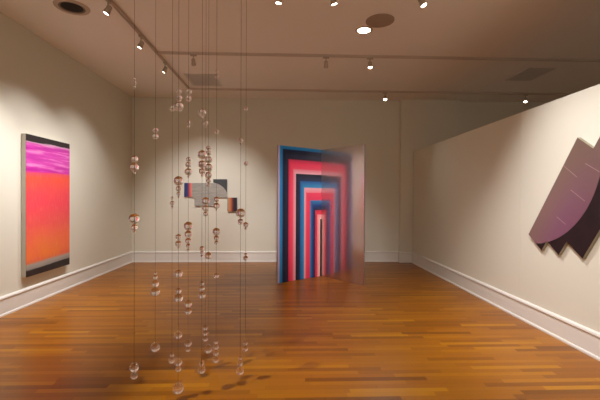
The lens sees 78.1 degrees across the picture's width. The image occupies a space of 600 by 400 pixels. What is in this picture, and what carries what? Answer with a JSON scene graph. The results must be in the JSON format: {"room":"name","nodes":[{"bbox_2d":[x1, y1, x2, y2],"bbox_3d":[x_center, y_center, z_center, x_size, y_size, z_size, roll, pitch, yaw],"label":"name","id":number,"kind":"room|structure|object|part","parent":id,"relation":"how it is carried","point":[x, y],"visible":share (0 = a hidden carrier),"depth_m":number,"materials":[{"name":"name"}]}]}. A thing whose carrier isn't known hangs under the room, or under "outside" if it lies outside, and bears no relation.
{"room":"museum","nodes":[
{"label":"museum","id":0,"kind":"room"},
{"bbox_2d":[0,12,131,296],"bbox_3d":[-3.746,-0.378,2.428,0.200,3.890,12.520,0,0,-2],"label":"wall","id":1,"kind":"structure","parent":0,"point":[45,92],"depth_m":6.05,"materials":[{"name":"beige paint"}]},
{"bbox_2d":[21,133,69,276],"bbox_3d":[-3.717,0.071,5.450,0.066,1.930,0.987,0,0,-2],"label":"painting","id":2,"kind":"object","parent":1,"relation":"attached to","point":[45,163],"visible":1,"depth_m":5.31,"materials":[{"name":"multicoloured"}]},
{"bbox_2d":[0,251,131,317],"bbox_3d":[-3.639,1.343,2.443,0.030,0.250,12.120,0,0,-2],"label":"baseboard","id":3,"kind":"structure","parent":1,"relation":"attached to","point":[12,302],"depth_m":5.70,"materials":[{"name":"white paint"}]},
{"bbox_2d":[0,262,599,399],"bbox_3d":[1.722,1.540,2.633,10.760,0.100,12.120,0,0,-2],"label":"floor","id":4,"kind":"structure","parent":0,"point":[407,333],"depth_m":3.82,"materials":[{"name":"brown wood"}]},
{"bbox_2d":[277,144,364,285],"bbox_3d":[0.385,0.249,6.722,1.521,2.406,0.719,0,0,5],"label":"folding screen","id":5,"kind":"object","parent":4,"relation":"on","point":[321,193],"visible":1,"depth_m":6.67,"materials":[{"name":"paint"}]},
{"bbox_2d":[0,0,599,101],"bbox_3d":[1.739,-2.350,2.607,11.160,0.100,12.520,0,0,-2],"label":"ceiling","id":6,"kind":"structure","parent":0,"point":[102,43],"depth_m":5.51,"materials":[{"name":"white paint"}]},
{"bbox_2d":[53,0,89,14],"bbox_3d":[-2.755,-2.325,4.471,0.388,0.014,0.388,0,0,-2],"label":"recessed light","id":7,"kind":"object","parent":6,"relation":"in","point":[73,7],"visible":1,"depth_m":4.46,"materials":[{"name":"beige metal"}]},
{"bbox_2d":[129,0,139,379],"bbox_3d":[-1.321,-0.440,2.951,0.083,3.752,0.083,0,1,-43],"label":"bead strand","id":8,"kind":"object","parent":6,"relation":"hanging from","point":[134,218],"visible":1,"depth_m":2.94,"materials":[{"name":"clear glass"}]},
{"bbox_2d":[110,0,189,88],"bbox_3d":[-2.155,-2.300,3.075,0.042,0.040,9.353,0,0,-2],"label":"track","id":9,"kind":"object","parent":6,"relation":"attached to","point":[113,4],"visible":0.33,"depth_m":5.28,"materials":[{"name":"beige metal"}]},
{"bbox_2d":[103,0,111,15],"bbox_3d":[-2.202,-2.200,4.232,0.100,0.178,0.100,0,0,-2],"label":"lamp","id":10,"kind":"object","parent":9,"relation":"attached to","point":[107,10],"visible":1,"depth_m":4.22,"materials":[{"name":"beige metal"}]},
{"bbox_2d":[137,35,143,48],"bbox_3d":[-2.236,-2.207,5.189,0.098,0.178,0.100,0,0,-2],"label":"lamp","id":11,"kind":"object","parent":9,"relation":"attached to","point":[141,43],"visible":1,"depth_m":5.17,"materials":[{"name":"beige metal"}]},
{"bbox_2d":[162,62,167,73],"bbox_3d":[-2.272,-2.214,6.210,0.098,0.178,0.100,0,0,-2],"label":"lamp","id":12,"kind":"object","parent":9,"relation":"attached to","point":[165,68],"visible":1,"depth_m":6.19,"materials":[{"name":"beige metal"}]},
{"bbox_2d":[150,69,159,351],"bbox_3d":[-1.371,-0.436,3.510,0.085,3.766,0.085,0,0,-2],"label":"bead strand","id":13,"kind":"object","parent":6,"relation":"hanging from","point":[155,290],"visible":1,"depth_m":3.50,"materials":[{"name":"clear glass"}]},
{"bbox_2d":[168,0,174,363],"bbox_3d":[-1.119,-0.439,3.244,0.060,3.756,0.060,0,0,-2],"label":"bead strand","id":14,"kind":"object","parent":6,"relation":"hanging from","point":[171,359],"visible":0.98,"depth_m":3.24,"materials":[{"name":"clear glass"}]},
{"bbox_2d":[173,89,183,393],"bbox_3d":[-0.894,-0.439,2.725,0.078,3.746,0.078,0,0,-2],"label":"bead strand","id":15,"kind":"object","parent":6,"relation":"hanging from","point":[178,388],"visible":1,"depth_m":2.71,"materials":[{"name":"clear glass"}]},
{"bbox_2d":[184,59,192,351],"bbox_3d":[-1.048,-0.443,3.476,0.083,3.750,0.083,0,0,-7],"label":"bead strand","id":16,"kind":"object","parent":6,"relation":"hanging from","point":[188,226],"visible":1,"depth_m":3.46,"materials":[{"name":"clear glass"}]},
{"bbox_2d":[197,0,206,373],"bbox_3d":[-0.817,-0.430,3.087,0.076,3.769,0.076,0,0,11],"label":"bead strand","id":17,"kind":"object","parent":6,"relation":"hanging from","point":[201,154],"visible":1,"depth_m":3.08,"materials":[{"name":"clear glass"}]},
{"bbox_2d":[184,74,221,85],"bbox_3d":[-1.880,-2.340,7.225,0.586,0.014,0.707,0,0,-2],"label":"ceiling vent","id":18,"kind":"object","parent":6,"relation":"in","point":[195,79],"visible":0.87,"depth_m":7.23,"materials":[{"name":"beige metal"}]},
{"bbox_2d":[202,120,209,341],"bbox_3d":[-0.948,-0.448,3.719,0.078,3.743,0.078,1,1,43],"label":"bead strand","id":19,"kind":"object","parent":6,"relation":"hanging from","point":[205,207],"visible":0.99,"depth_m":3.71,"materials":[{"name":"clear glass"}]},
{"bbox_2d":[204,116,212,353],"bbox_3d":[-0.850,-0.444,3.439,0.079,3.747,0.079,0,0,-2],"label":"bead strand","id":20,"kind":"object","parent":6,"relation":"hanging from","point":[208,348],"visible":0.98,"depth_m":3.42,"materials":[{"name":"clear glass"}]},
{"bbox_2d":[212,70,219,362],"bbox_3d":[-0.735,-0.438,3.257,0.067,3.755,0.067,0,0,-16],"label":"bead strand","id":21,"kind":"object","parent":6,"relation":"hanging from","point":[216,231],"visible":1,"depth_m":3.25,"materials":[{"name":"clear glass"}]},
{"bbox_2d":[236,138,244,374],"bbox_3d":[-0.488,-0.435,3.047,0.077,3.755,0.077,0,0,-2],"label":"bead strand","id":22,"kind":"object","parent":6,"relation":"hanging from","point":[240,212],"visible":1,"depth_m":3.04,"materials":[{"name":"clear glass"}]},
{"bbox_2d":[242,0,247,351],"bbox_3d":[-0.507,-0.445,3.473,0.057,3.741,0.057,0,0,-25],"label":"bead strand","id":23,"kind":"object","parent":6,"relation":"hanging from","point":[245,224],"visible":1,"depth_m":3.47,"materials":[{"name":"clear glass"}]},
{"bbox_2d":[355,26,372,33],"bbox_3d":[0.874,-2.313,5.050,0.233,0.014,0.233,0,0,-2],"label":"recessed light","id":24,"kind":"object","parent":6,"relation":"in","point":[363,29],"visible":1,"depth_m":5.04,"materials":[{"name":"beige"}]},
{"bbox_2d":[158,51,599,61],"bbox_3d":[1.991,-2.302,5.976,8.444,0.040,0.042,0,0,-2],"label":"track","id":25,"kind":"object","parent":6,"relation":"attached to","point":[159,52],"visible":1,"depth_m":5.94,"materials":[{"name":"beige metal"}]},
{"bbox_2d":[190,54,196,65],"bbox_3d":[-1.683,-2.209,5.854,0.100,0.178,0.113,0,0,-2],"label":"lamp","id":26,"kind":"object","parent":25,"relation":"attached to","point":[193,63],"visible":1,"depth_m":5.83,"materials":[{"name":"beige metal"}]},
{"bbox_2d":[323,57,328,67],"bbox_3d":[0.416,-2.200,5.928,0.100,0.178,0.112,0,0,-2],"label":"lamp","id":27,"kind":"object","parent":25,"relation":"attached to","point":[326,58],"visible":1,"depth_m":5.91,"materials":[{"name":"beige metal"}]},
{"bbox_2d":[367,57,372,68],"bbox_3d":[1.125,-2.199,5.942,0.100,0.174,0.087,0,0,-2],"label":"lamp","id":28,"kind":"object","parent":25,"relation":"attached to","point":[370,58],"visible":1,"depth_m":5.93,"materials":[{"name":"beige metal"}]},
{"bbox_2d":[366,14,393,27],"bbox_3d":[1.033,-2.312,4.778,0.363,0.012,0.363,0,0,-2],"label":"ceiling speaker","id":29,"kind":"object","parent":6,"relation":"attached to","point":[377,20],"visible":1,"depth_m":4.76,"materials":[{"name":"beige metal"}]},
{"bbox_2d":[190,88,572,94],"bbox_3d":[1.905,-2.315,7.915,8.479,0.040,0.042,0,0,-2],"label":"track","id":30,"kind":"object","parent":6,"relation":"attached to","point":[227,89],"visible":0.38,"depth_m":7.90,"materials":[{"name":"beige metal"}]},
{"bbox_2d":[504,68,555,80],"bbox_3d":[4.223,-2.311,6.823,0.509,0.014,0.688,0,0,-2],"label":"ceiling vent","id":31,"kind":"object","parent":6,"relation":"in","point":[528,74],"visible":1,"depth_m":6.80,"materials":[{"name":"beige metal"}]},
{"bbox_3d":[2.058,-2.289,4.052,8.444,0.040,0.042,0,0,-2],"label":"track","id":32,"kind":"object","parent":6,"relation":"attached to","visible":0},
{"bbox_2d":[275,0,281,4],"bbox_3d":[-0.225,-2.193,3.977,0.100,0.172,0.075,0,0,-2],"label":"lamp","id":33,"kind":"object","parent":32,"relation":"attached to","point":[278,2],"visible":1,"depth_m":3.96,"materials":[{"name":"beige"}]},
{"bbox_2d":[330,0,337,5],"bbox_3d":[0.357,-2.188,3.997,0.101,0.176,0.076,0,0,-2],"label":"lamp","id":34,"kind":"object","parent":32,"relation":"attached to","point":[333,2],"visible":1,"depth_m":3.98,"materials":[{"name":"beige"}]},
{"bbox_2d":[418,0,426,7],"bbox_3d":[1.328,-2.184,4.023,0.107,0.178,0.075,0,0,19],"label":"lamp","id":35,"kind":"object","parent":32,"relation":"attached to","point":[423,3],"visible":1,"depth_m":4.01,"materials":[{"name":"beige"}]},
{"bbox_2d":[132,97,548,250],"bbox_3d":[1.514,-0.398,8.776,10.760,3.890,0.200,0,0,-2],"label":"wall","id":36,"kind":"structure","parent":0,"point":[321,124],"depth_m":8.58,"materials":[{"name":"beige paint"}]},
{"bbox_2d":[184,179,236,211],"bbox_3d":[-2.056,-0.107,8.525,1.205,0.746,0.048,0,0,-2],"label":"painting","id":37,"kind":"object","parent":36,"relation":"attached to","point":[198,191],"visible":0.86,"depth_m":8.51,"materials":[{"name":"grey"}]},
{"bbox_3d":[-2.572,-0.232,8.510,0.172,0.318,0.040,0,0,-2],"label":"striped panel","id":38,"kind":"part","parent":37,"relation":"part of","materials":[{"name":"multicoloured paint"}]},
{"bbox_3d":[-2.081,-0.127,8.529,0.797,0.532,0.038,0,0,-2],"label":"grey panel","id":39,"kind":"part","parent":37,"relation":"part of","materials":[{"name":"grey paint"}]},
{"bbox_3d":[-1.839,-0.324,8.531,0.314,0.312,0.048,0,0,-2],"label":"curved panel","id":40,"kind":"part","parent":37,"relation":"part of","materials":[{"name":"grey"}]},
{"bbox_3d":[-1.565,0.106,8.547,0.221,0.324,0.040,0,0,-2],"label":"striped panel","id":41,"kind":"part","parent":37,"relation":"part of","materials":[{"name":"multicoloured paint"}]},
{"bbox_2d":[132,251,411,262],"bbox_3d":[-0.625,1.315,8.533,6.480,0.250,0.160,0,0,-2],"label":"baseboard","id":42,"kind":"structure","parent":36,"relation":"attached to","point":[137,256],"depth_m":8.56,"materials":[{"name":"white paint"}]},
{"bbox_2d":[399,99,459,251],"bbox_3d":[3.026,-0.441,8.664,1.381,3.790,0.130,0,0,-2],"label":"wall pier","id":43,"kind":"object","parent":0,"point":[424,123],"visible":0.57,"depth_m":8.59,"materials":[{"name":"beige paint"}]},
{"bbox_2d":[413,84,599,332],"bbox_3d":[2.910,0.200,3.733,0.240,2.575,9.655,0,0,-2],"label":"wall partition","id":44,"kind":"structure","parent":0,"point":[479,194],"depth_m":4.85,"materials":[{"name":"beige paint"}]},
{"bbox_2d":[412,252,599,360],"bbox_3d":[2.770,1.362,3.736,0.030,0.250,9.655,0,0,-2],"label":"baseboard","id":45,"kind":"structure","parent":44,"relation":"attached to","point":[586,340],"depth_m":4.50,"materials":[{"name":"white paint"}]},
{"bbox_2d":[529,137,599,258],"bbox_3d":[2.771,-0.020,3.660,0.037,1.209,1.504,0,0,-2],"label":"painting","id":46,"kind":"object","parent":44,"relation":"attached to","point":[570,213],"visible":1,"depth_m":3.70,"materials":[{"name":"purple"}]}
]}

